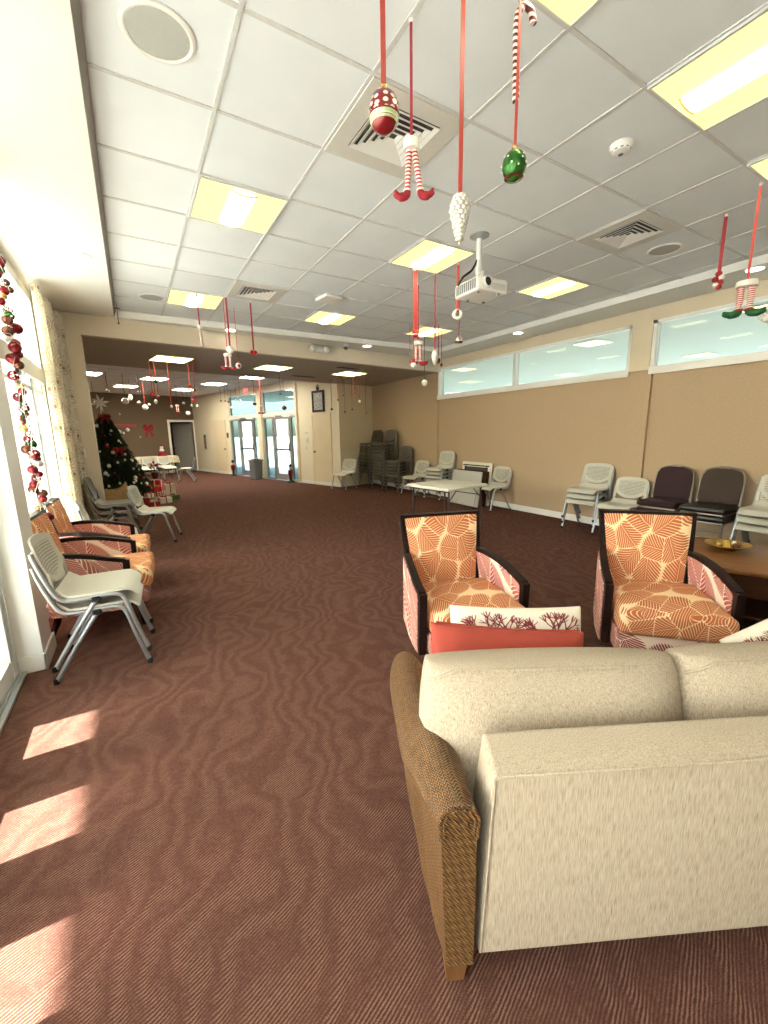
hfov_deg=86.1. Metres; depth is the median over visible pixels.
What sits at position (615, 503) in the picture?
chair
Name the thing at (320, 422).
door
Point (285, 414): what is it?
trim
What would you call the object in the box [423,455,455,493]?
chair
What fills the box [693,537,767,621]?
coffee table
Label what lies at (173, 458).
tablecloth
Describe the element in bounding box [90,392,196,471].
wall
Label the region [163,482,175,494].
gift box
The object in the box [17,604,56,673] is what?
baseboard
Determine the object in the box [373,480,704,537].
baseboard
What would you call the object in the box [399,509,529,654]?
armchair
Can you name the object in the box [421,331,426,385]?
hanging ornament
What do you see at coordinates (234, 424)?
window
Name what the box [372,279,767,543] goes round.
wall
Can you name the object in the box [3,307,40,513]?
window frame
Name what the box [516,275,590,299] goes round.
recessed light
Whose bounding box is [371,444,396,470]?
chair
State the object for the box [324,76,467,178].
ceiling vent
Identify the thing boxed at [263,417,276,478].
window
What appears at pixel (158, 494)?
gift box
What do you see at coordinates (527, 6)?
candy cane
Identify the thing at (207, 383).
recessed light
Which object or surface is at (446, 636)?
pillow
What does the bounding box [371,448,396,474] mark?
chair
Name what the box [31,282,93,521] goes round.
curtain
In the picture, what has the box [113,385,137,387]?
recessed light
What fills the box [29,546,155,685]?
chair
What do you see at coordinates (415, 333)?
bauble
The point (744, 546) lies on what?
brass bowl
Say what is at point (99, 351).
ceiling
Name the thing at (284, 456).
ground
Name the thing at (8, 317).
garland
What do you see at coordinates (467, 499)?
table
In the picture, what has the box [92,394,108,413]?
star
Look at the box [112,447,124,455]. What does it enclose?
bow
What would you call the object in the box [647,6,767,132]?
recessed light
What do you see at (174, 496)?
gift box
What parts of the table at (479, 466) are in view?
rail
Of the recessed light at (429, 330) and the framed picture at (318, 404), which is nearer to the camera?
the recessed light at (429, 330)
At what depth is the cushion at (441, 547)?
2.92 m
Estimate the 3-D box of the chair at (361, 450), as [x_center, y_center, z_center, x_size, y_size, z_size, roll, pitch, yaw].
[-0.369,-1.725,11.607,0.587,0.816,0.524,-9,14,-36]
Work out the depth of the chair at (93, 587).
2.68 m
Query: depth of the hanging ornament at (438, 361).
6.53 m
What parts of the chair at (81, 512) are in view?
frame, backrest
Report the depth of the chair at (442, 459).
9.29 m
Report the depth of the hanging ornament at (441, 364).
6.96 m
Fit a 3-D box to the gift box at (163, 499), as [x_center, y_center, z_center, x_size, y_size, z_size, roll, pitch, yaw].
[-5.053,-0.296,9.456,0.226,0.171,0.266,8,14,38]
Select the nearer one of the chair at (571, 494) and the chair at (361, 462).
the chair at (571, 494)
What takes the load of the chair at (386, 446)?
on the chair at (386, 449)
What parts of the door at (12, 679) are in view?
sash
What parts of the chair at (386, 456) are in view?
seat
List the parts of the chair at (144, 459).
seat, backrest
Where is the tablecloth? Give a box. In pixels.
[135,455,180,465]
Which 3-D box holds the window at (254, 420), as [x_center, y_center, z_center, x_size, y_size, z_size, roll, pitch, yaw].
[-4.430,-2.254,14.528,0.440,2.070,0.080,9,15,42]
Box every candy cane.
[196,294,203,346]
[512,0,536,104]
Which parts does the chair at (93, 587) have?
backrest, leg, leg, frame, seat, frame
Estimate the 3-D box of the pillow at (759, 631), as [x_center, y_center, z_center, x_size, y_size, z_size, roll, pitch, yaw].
[1.638,0.606,1.606,0.583,0.572,0.203,-1,11,-1]
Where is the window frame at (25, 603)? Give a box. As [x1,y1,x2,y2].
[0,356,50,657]
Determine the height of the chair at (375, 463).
0.816 m
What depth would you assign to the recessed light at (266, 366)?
8.32 m
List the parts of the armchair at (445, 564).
arm panel, arm rail, arm post, seat, frame, arm panel, arm rail, arm post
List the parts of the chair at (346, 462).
seat, backrest, frame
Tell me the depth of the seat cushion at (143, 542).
4.13 m
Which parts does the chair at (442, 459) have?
seat, backrest, frame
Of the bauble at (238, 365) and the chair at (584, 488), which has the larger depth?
the chair at (584, 488)
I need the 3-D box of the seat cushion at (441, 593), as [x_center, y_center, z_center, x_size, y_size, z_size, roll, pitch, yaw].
[0.518,0.597,2.638,0.580,0.172,0.600,-3,11,-13]
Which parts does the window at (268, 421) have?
pane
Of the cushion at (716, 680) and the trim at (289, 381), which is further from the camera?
the trim at (289, 381)
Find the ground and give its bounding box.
[241,437,289,480]
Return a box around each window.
[0,254,64,605]
[228,392,256,417]
[230,419,243,475]
[252,418,259,457]
[261,387,294,414]
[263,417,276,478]
[289,416,297,481]
[444,301,767,394]
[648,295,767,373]
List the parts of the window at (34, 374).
frame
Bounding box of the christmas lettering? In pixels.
[113,423,135,426]
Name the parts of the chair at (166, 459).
backrest, seat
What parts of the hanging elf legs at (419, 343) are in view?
leg, leg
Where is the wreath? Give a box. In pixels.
[452,263,461,319]
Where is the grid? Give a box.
[87,0,767,346]
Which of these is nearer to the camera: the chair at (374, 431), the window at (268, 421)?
the chair at (374, 431)
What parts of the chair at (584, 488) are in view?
frame, seat, backrest, frame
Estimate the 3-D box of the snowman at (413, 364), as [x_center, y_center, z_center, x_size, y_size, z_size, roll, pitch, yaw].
[0.315,-2.061,4.405,0.068,0.986,0.068,-1,11,-1]
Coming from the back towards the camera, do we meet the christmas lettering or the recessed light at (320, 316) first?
the christmas lettering
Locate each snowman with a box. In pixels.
[410,269,416,367]
[455,300,462,343]
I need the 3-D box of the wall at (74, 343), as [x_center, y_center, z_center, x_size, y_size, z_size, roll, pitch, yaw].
[-4.234,-1.144,5.615,0.481,3.258,0.219,-9,13,-35]
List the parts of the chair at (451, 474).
seat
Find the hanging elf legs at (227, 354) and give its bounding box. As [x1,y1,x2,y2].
[221,301,236,369]
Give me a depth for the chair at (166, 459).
14.49 m
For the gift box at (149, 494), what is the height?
0.131 m
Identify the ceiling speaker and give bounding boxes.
[118,0,195,64]
[138,293,164,300]
[647,242,682,256]
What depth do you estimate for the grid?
2.66 m
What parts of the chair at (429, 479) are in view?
seat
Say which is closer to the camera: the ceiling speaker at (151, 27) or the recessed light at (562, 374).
the ceiling speaker at (151, 27)
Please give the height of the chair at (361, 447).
0.816 m
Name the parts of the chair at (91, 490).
backrest, leg, seat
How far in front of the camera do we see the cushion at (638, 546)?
2.85 m
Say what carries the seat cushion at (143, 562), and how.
on the armchair at (83, 555)
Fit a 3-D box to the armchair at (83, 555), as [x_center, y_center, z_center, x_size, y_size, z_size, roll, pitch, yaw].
[-2.348,0.450,3.368,0.796,0.932,0.718,-6,12,-27]
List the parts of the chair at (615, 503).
frame, seat, backrest, frame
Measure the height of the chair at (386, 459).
0.816 m
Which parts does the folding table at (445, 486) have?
leg, rail, leg, leg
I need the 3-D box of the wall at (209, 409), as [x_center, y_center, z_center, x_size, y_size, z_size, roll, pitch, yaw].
[-4.648,-2.806,14.641,9.440,3.120,0.150,9,15,42]
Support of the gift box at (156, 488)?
on the gift box at (158, 494)
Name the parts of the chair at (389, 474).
seat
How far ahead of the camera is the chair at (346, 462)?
11.15 m
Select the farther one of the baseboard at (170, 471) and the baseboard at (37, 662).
the baseboard at (170, 471)
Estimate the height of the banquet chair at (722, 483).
0.940 m
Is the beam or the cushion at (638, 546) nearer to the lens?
the cushion at (638, 546)
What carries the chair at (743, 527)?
on the floor
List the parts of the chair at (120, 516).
frame, seat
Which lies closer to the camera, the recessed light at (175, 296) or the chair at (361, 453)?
the recessed light at (175, 296)
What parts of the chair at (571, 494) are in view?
seat, backrest, frame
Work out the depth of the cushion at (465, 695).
1.21 m
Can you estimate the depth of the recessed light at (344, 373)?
9.32 m
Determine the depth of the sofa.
1.11 m
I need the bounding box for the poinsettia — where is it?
[146,461,161,478]
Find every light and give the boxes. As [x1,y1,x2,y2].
[67,251,91,260]
[87,372,102,375]
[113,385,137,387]
[140,377,169,380]
[148,355,193,363]
[166,288,224,309]
[172,388,192,390]
[188,174,288,234]
[202,382,225,385]
[238,376,262,378]
[253,364,292,370]
[303,310,356,325]
[308,344,328,352]
[331,371,367,376]
[389,238,475,273]
[404,326,453,337]
[450,367,478,371]
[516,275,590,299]
[529,0,601,29]
[553,373,577,375]
[571,339,613,347]
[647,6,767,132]
[681,352,718,357]
[742,303,767,313]
[743,265,766,272]
[747,155,767,182]
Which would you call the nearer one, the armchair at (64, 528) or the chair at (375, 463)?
the armchair at (64, 528)
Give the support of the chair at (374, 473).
on the floor
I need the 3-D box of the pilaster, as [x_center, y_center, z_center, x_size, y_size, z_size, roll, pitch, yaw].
[2.461,-1.179,7.784,0.045,2.290,4.690,-7,13,-30]
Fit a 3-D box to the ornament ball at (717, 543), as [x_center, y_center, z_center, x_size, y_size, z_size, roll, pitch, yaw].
[2.839,0.267,3.491,0.049,0.058,0.048,-7,13,-30]
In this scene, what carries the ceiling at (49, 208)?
attached to the wall at (2, 254)
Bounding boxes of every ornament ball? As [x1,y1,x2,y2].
[715,540,721,545]
[723,541,730,547]
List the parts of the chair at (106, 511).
frame, seat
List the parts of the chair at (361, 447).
seat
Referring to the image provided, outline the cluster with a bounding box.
[712,214,727,289]
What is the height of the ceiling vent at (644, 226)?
0.014 m
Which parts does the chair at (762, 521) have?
seat, backrest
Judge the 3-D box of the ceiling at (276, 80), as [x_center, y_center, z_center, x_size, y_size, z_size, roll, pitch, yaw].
[1.229,-2.356,2.936,5.640,0.120,9.590,-7,13,-30]
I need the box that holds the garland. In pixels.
[0,243,53,520]
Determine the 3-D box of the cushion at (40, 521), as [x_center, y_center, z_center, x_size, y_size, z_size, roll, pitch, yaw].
[-2.595,0.307,3.213,0.155,0.549,0.542,-6,12,-27]
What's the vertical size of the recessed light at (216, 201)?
0.037 m
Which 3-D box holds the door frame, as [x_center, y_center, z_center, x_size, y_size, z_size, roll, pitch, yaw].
[-9.704,-3.094,18.072,2.360,2.650,2.500,9,15,42]
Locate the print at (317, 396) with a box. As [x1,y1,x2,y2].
[313,392,321,409]
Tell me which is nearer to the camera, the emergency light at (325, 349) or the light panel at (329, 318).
the light panel at (329, 318)
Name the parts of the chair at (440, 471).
seat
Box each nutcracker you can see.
[231,460,236,475]
[288,464,294,482]
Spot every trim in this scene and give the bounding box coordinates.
[57,263,767,359]
[70,0,115,315]
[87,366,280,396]
[115,254,767,351]
[229,413,294,419]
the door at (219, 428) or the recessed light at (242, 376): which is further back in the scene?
the door at (219, 428)
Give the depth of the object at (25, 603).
2.59 m
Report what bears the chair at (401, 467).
on the chair at (401, 470)
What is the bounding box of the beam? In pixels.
[76,313,440,372]
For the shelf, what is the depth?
3.13 m
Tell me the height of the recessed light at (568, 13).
0.037 m
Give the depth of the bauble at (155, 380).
7.44 m
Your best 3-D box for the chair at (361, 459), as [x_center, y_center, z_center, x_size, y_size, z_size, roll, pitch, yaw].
[-0.365,-1.474,11.655,0.587,0.816,0.524,-9,14,-36]
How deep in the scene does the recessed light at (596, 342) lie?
8.71 m
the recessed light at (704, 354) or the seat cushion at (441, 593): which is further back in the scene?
the recessed light at (704, 354)
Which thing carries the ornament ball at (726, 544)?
in the brass bowl
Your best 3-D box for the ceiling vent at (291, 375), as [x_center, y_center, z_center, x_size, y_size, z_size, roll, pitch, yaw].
[-1.886,-3.195,9.689,0.600,0.013,0.170,-10,14,-40]
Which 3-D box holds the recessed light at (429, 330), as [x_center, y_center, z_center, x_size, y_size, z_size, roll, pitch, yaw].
[0.764,-3.047,6.990,0.604,0.037,0.604,-7,13,-30]
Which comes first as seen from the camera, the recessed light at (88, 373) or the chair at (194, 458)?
the recessed light at (88, 373)
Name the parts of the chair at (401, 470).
seat, frame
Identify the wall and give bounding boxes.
[0,250,65,509]
[54,310,105,519]
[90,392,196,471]
[192,381,340,482]
[338,383,372,486]
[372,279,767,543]
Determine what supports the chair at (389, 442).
on the chair at (386, 446)
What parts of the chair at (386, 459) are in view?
seat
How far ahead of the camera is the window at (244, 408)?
14.81 m
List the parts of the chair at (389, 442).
seat, frame, backrest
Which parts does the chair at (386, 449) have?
seat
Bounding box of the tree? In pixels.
[94,414,155,497]
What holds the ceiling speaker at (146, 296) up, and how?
attached to the ceiling at (276, 80)
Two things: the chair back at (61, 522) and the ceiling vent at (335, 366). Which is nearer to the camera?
the chair back at (61, 522)
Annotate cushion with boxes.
[31,512,64,553]
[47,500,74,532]
[113,551,154,585]
[125,534,150,552]
[405,514,475,582]
[419,647,682,797]
[422,578,524,630]
[604,513,691,582]
[611,578,739,642]
[665,641,767,719]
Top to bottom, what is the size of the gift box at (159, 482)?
0.501 m
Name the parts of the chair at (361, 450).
seat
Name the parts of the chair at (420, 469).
seat, backrest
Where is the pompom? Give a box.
[758,305,767,322]
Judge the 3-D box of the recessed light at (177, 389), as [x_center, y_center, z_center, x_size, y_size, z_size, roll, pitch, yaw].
[-7.120,-4.330,14.566,0.604,0.014,0.604,9,15,42]
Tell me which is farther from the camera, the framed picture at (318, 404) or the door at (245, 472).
the door at (245, 472)
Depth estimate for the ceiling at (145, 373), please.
12.44 m
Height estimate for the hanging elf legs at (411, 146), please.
0.678 m
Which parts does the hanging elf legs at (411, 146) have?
leg, leg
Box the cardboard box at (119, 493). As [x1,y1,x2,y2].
[104,481,127,504]
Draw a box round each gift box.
[136,496,149,507]
[144,492,153,497]
[149,500,160,506]
[150,479,163,490]
[152,485,161,491]
[154,491,164,496]
[157,495,172,503]
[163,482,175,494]
[167,493,179,500]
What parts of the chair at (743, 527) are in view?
leg, seat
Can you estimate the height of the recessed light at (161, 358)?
0.014 m
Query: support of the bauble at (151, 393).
hanging from the ceiling at (99, 351)
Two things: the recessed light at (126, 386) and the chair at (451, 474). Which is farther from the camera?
the recessed light at (126, 386)
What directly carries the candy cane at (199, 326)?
hanging from the ceiling at (276, 80)
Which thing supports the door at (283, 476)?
in the wall at (209, 409)
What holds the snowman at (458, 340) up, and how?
hanging from the ceiling at (276, 80)
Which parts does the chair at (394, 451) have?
seat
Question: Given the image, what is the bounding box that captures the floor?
[0,471,767,1023]
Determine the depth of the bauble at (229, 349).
5.12 m
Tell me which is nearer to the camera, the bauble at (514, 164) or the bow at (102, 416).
the bauble at (514, 164)
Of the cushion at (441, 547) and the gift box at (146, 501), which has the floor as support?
the gift box at (146, 501)
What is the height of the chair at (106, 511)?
0.816 m
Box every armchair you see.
[29,509,154,635]
[42,497,150,552]
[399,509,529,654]
[593,509,746,651]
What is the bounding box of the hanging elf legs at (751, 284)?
[722,182,766,318]
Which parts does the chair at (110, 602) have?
backrest, leg, leg, frame, seat, frame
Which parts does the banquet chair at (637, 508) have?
seat, backrest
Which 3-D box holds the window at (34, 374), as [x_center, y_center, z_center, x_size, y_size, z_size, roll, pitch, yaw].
[-3.252,-0.694,3.721,0.102,3.060,2.605,-7,13,-30]
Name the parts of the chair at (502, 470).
seat, frame, backrest, leg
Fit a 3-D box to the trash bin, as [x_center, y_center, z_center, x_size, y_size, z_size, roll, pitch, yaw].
[-4.381,-1.484,14.059,0.482,0.695,0.360,9,15,42]
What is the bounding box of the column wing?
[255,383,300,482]
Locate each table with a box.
[407,479,487,531]
[450,469,482,506]
[457,469,485,506]
[462,461,492,505]
[462,469,488,506]
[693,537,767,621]
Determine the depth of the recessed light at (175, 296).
5.09 m
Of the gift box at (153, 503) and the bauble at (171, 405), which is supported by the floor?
the gift box at (153, 503)
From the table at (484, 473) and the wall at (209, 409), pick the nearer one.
the table at (484, 473)
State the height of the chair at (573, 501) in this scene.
0.816 m
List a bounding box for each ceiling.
[0,0,113,316]
[80,0,767,347]
[81,336,433,385]
[86,364,288,396]
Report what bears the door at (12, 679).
in the wall at (2, 254)
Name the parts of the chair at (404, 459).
seat, frame, backrest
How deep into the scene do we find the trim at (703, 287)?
6.09 m
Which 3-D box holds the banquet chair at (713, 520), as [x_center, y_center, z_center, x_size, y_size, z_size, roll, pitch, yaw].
[3.901,0.039,4.918,0.553,0.940,0.456,-8,13,-31]
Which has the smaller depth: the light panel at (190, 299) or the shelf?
the shelf
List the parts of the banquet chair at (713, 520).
seat frame, seat, backrest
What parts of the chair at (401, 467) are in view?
seat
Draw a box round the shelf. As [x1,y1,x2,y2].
[743,598,767,621]
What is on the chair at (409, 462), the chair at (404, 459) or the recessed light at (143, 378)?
the chair at (404, 459)
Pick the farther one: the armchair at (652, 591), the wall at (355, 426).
the wall at (355, 426)
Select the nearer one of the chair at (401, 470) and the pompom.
the pompom
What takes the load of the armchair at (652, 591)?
on the floor
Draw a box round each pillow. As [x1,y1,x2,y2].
[431,621,583,652]
[449,605,580,631]
[719,618,767,642]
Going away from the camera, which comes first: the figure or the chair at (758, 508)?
the chair at (758, 508)
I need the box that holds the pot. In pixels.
[150,472,158,478]
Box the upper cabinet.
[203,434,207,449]
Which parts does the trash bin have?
lid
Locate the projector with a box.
[455,231,506,303]
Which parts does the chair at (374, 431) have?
seat, backrest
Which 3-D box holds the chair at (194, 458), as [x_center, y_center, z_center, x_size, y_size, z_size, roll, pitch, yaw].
[-6.581,-1.429,13.749,0.587,0.816,0.524,-5,12,-19]
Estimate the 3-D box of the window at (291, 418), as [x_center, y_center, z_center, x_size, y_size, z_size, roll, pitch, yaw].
[-2.801,-1.994,13.043,0.400,2.070,0.080,9,15,42]
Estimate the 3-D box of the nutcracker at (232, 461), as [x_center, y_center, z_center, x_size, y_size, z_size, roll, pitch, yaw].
[-5.657,-1.652,15.424,0.220,0.590,0.160,9,15,42]
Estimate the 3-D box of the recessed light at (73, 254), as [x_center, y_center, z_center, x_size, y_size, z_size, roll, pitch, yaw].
[-2.724,-2.289,3.681,0.186,0.008,0.186,-7,13,-30]
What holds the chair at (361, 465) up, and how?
on the chair at (361, 468)
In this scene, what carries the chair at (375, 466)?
on the chair at (377, 469)
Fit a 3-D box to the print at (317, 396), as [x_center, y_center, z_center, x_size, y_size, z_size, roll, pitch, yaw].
[-1.894,-3.188,11.841,0.440,0.500,0.018,9,15,42]
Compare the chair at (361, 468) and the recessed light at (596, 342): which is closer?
the recessed light at (596, 342)
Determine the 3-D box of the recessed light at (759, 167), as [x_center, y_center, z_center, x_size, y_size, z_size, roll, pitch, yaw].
[2.771,-2.229,2.575,0.604,0.037,0.604,-7,13,-30]
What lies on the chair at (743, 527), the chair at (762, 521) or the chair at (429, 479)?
the chair at (762, 521)
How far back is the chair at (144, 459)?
14.08 m
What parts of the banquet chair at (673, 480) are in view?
seat frame, seat, backrest, frame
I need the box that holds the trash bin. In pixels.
[247,458,262,478]
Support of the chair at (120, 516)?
on the floor
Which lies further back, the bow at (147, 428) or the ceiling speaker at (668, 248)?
the bow at (147, 428)
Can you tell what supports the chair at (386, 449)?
on the chair at (394, 451)
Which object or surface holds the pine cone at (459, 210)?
hanging from the ceiling at (276, 80)
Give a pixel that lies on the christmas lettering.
(113, 423)
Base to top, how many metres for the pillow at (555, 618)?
0.436 m
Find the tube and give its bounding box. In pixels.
[681,45,767,112]
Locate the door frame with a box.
[170,422,195,471]
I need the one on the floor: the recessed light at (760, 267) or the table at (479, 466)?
the table at (479, 466)
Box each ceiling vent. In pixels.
[226,280,288,303]
[291,375,314,377]
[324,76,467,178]
[335,366,361,369]
[576,209,682,253]
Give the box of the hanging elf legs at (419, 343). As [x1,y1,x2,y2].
[409,284,427,365]
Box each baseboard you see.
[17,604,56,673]
[145,470,172,474]
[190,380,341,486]
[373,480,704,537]
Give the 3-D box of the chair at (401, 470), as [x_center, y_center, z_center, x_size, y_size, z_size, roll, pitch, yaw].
[0.390,-1.024,10.598,0.587,0.816,0.524,-9,14,-36]
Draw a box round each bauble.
[148,361,154,395]
[153,361,157,382]
[166,362,172,407]
[225,296,233,352]
[234,313,240,368]
[369,0,398,136]
[412,269,418,337]
[501,0,526,183]
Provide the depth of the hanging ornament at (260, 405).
12.07 m
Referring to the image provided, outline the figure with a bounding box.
[158,444,166,455]
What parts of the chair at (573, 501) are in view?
leg, seat, frame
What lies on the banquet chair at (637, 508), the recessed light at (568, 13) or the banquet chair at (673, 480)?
the banquet chair at (673, 480)
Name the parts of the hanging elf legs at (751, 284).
leg, leg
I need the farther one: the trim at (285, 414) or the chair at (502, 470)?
the trim at (285, 414)
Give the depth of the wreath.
4.25 m
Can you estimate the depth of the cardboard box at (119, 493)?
8.31 m
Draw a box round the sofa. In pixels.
[390,641,767,980]
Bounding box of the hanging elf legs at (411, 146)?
[393,17,434,201]
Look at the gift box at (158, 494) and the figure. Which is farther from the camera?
the figure
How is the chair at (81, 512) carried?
on the floor
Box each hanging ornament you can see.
[121,373,128,403]
[142,383,147,409]
[174,388,181,412]
[258,383,264,413]
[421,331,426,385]
[437,323,439,363]
[440,331,442,366]
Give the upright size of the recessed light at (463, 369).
0.014 m
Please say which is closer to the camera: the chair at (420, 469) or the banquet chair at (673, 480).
the banquet chair at (673, 480)
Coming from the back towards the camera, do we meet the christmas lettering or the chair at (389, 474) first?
the christmas lettering
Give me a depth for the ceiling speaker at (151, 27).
1.72 m
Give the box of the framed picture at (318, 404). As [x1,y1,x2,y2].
[311,385,324,411]
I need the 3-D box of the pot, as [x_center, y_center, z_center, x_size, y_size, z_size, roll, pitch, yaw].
[-5.561,-0.886,9.987,0.180,0.160,0.176,-7,13,-30]
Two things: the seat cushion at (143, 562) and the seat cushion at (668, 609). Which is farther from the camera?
the seat cushion at (143, 562)
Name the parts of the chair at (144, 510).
backrest, leg, leg, seat, frame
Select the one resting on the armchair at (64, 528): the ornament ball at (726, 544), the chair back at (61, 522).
the chair back at (61, 522)
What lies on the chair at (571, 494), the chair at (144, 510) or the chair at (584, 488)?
the chair at (584, 488)
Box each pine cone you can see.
[431,274,438,364]
[449,0,470,244]
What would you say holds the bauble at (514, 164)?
hanging from the ceiling at (276, 80)
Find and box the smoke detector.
[610,137,632,157]
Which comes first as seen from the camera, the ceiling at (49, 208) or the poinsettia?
the ceiling at (49, 208)
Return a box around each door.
[0,576,26,734]
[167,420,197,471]
[212,420,229,472]
[239,417,254,475]
[273,415,292,479]
[311,412,333,483]
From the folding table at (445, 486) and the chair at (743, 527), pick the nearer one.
the chair at (743, 527)
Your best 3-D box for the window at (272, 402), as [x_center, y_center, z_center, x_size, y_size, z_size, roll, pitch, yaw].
[-3.386,-3.561,13.270,1.930,0.780,0.080,9,15,42]
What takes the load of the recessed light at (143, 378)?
in the ceiling at (145, 373)
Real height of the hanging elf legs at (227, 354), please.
0.860 m
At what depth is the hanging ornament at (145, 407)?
12.04 m
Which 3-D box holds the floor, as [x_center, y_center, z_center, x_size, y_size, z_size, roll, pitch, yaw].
[-3.155,0.023,8.208,9.690,0.050,22.274,-7,13,-30]
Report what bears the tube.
on the recessed light at (728, 77)
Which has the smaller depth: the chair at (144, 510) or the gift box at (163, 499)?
the chair at (144, 510)
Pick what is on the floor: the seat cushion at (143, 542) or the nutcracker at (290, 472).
the nutcracker at (290, 472)
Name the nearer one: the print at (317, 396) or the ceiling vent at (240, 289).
the ceiling vent at (240, 289)
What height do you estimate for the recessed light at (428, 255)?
0.037 m
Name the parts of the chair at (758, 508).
seat, backrest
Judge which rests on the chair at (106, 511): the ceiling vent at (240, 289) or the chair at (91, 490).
the chair at (91, 490)
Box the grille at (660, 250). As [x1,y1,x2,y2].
[649,245,679,255]
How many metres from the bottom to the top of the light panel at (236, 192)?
0.029 m
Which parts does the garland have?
cord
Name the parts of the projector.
ceiling plate, panel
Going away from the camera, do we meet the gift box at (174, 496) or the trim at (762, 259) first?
the trim at (762, 259)
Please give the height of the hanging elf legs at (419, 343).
0.908 m
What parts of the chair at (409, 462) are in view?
seat, frame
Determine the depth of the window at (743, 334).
9.97 m
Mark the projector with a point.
(481, 289)
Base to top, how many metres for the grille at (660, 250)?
0.010 m
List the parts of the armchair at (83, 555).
frame, leg, arm panel, arm rail, arm rail, arm panel, arm post, arm post, leg, seat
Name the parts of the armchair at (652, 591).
arm panel, arm rail, arm post, frame, seat, arm panel, arm rail, arm post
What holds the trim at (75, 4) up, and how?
attached to the wall at (2, 254)
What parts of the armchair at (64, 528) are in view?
frame, arm rail, arm rail, arm panel, arm post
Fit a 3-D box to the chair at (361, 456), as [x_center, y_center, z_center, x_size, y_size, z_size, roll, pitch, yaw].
[-0.366,-1.558,11.639,0.587,0.816,0.524,-9,14,-36]
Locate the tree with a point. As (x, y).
(124, 472)
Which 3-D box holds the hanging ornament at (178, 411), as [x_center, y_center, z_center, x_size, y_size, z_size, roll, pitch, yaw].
[-6.602,-3.605,13.081,0.211,0.899,0.106,-7,13,-30]
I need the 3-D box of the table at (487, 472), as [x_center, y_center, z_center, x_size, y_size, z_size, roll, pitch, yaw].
[1.848,-0.519,8.591,0.144,0.705,0.860,-7,13,-30]
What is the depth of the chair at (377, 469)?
11.04 m
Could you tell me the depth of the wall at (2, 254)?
4.68 m
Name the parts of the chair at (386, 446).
seat, frame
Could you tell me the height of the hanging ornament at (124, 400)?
0.778 m
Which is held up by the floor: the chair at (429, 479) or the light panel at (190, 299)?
the chair at (429, 479)
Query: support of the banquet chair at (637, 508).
on the floor
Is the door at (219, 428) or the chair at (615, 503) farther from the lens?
the door at (219, 428)
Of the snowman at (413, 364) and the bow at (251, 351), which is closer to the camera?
the snowman at (413, 364)
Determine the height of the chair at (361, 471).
0.816 m
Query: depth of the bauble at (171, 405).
7.68 m
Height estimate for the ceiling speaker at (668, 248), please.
0.013 m
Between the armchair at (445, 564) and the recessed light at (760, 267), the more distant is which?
the recessed light at (760, 267)
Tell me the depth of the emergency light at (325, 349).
7.44 m
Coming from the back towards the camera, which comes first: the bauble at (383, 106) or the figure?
the figure
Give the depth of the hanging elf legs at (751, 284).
2.99 m
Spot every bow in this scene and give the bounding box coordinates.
[97,414,110,422]
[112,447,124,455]
[143,424,153,436]
[249,301,256,355]
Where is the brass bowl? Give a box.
[704,539,754,551]
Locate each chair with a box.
[27,532,153,672]
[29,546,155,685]
[74,501,137,533]
[83,477,142,533]
[84,483,143,533]
[85,490,140,532]
[126,485,181,541]
[141,457,159,479]
[156,456,178,480]
[178,457,196,482]
[331,459,357,491]
[358,430,382,459]
[358,434,382,462]
[358,440,382,465]
[358,445,382,469]
[358,448,382,472]
[358,458,370,475]
[358,461,370,478]
[358,464,376,481]
[358,467,381,484]
[358,470,381,487]
[370,430,396,461]
[370,433,396,464]
[371,440,396,467]
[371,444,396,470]
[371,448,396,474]
[371,451,396,477]
[371,451,397,480]
[371,458,397,486]
[371,465,396,483]
[371,472,396,490]
[384,446,412,479]
[384,449,412,482]
[385,455,412,486]
[385,459,412,489]
[385,462,412,492]
[400,460,429,496]
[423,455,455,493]
[423,462,455,497]
[423,466,455,501]
[424,451,455,481]
[472,466,511,512]
[560,476,613,530]
[561,463,614,522]
[561,468,613,527]
[590,477,649,534]
[636,482,694,510]
[637,464,694,510]
[679,466,745,538]
[697,490,744,539]
[729,474,767,542]
[732,484,767,541]
[734,497,767,541]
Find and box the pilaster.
[436,374,652,509]
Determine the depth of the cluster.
3.37 m
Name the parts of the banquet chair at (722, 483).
seat frame, seat, backrest, frame, leg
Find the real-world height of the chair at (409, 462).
0.816 m
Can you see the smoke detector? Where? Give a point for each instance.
(621, 147)

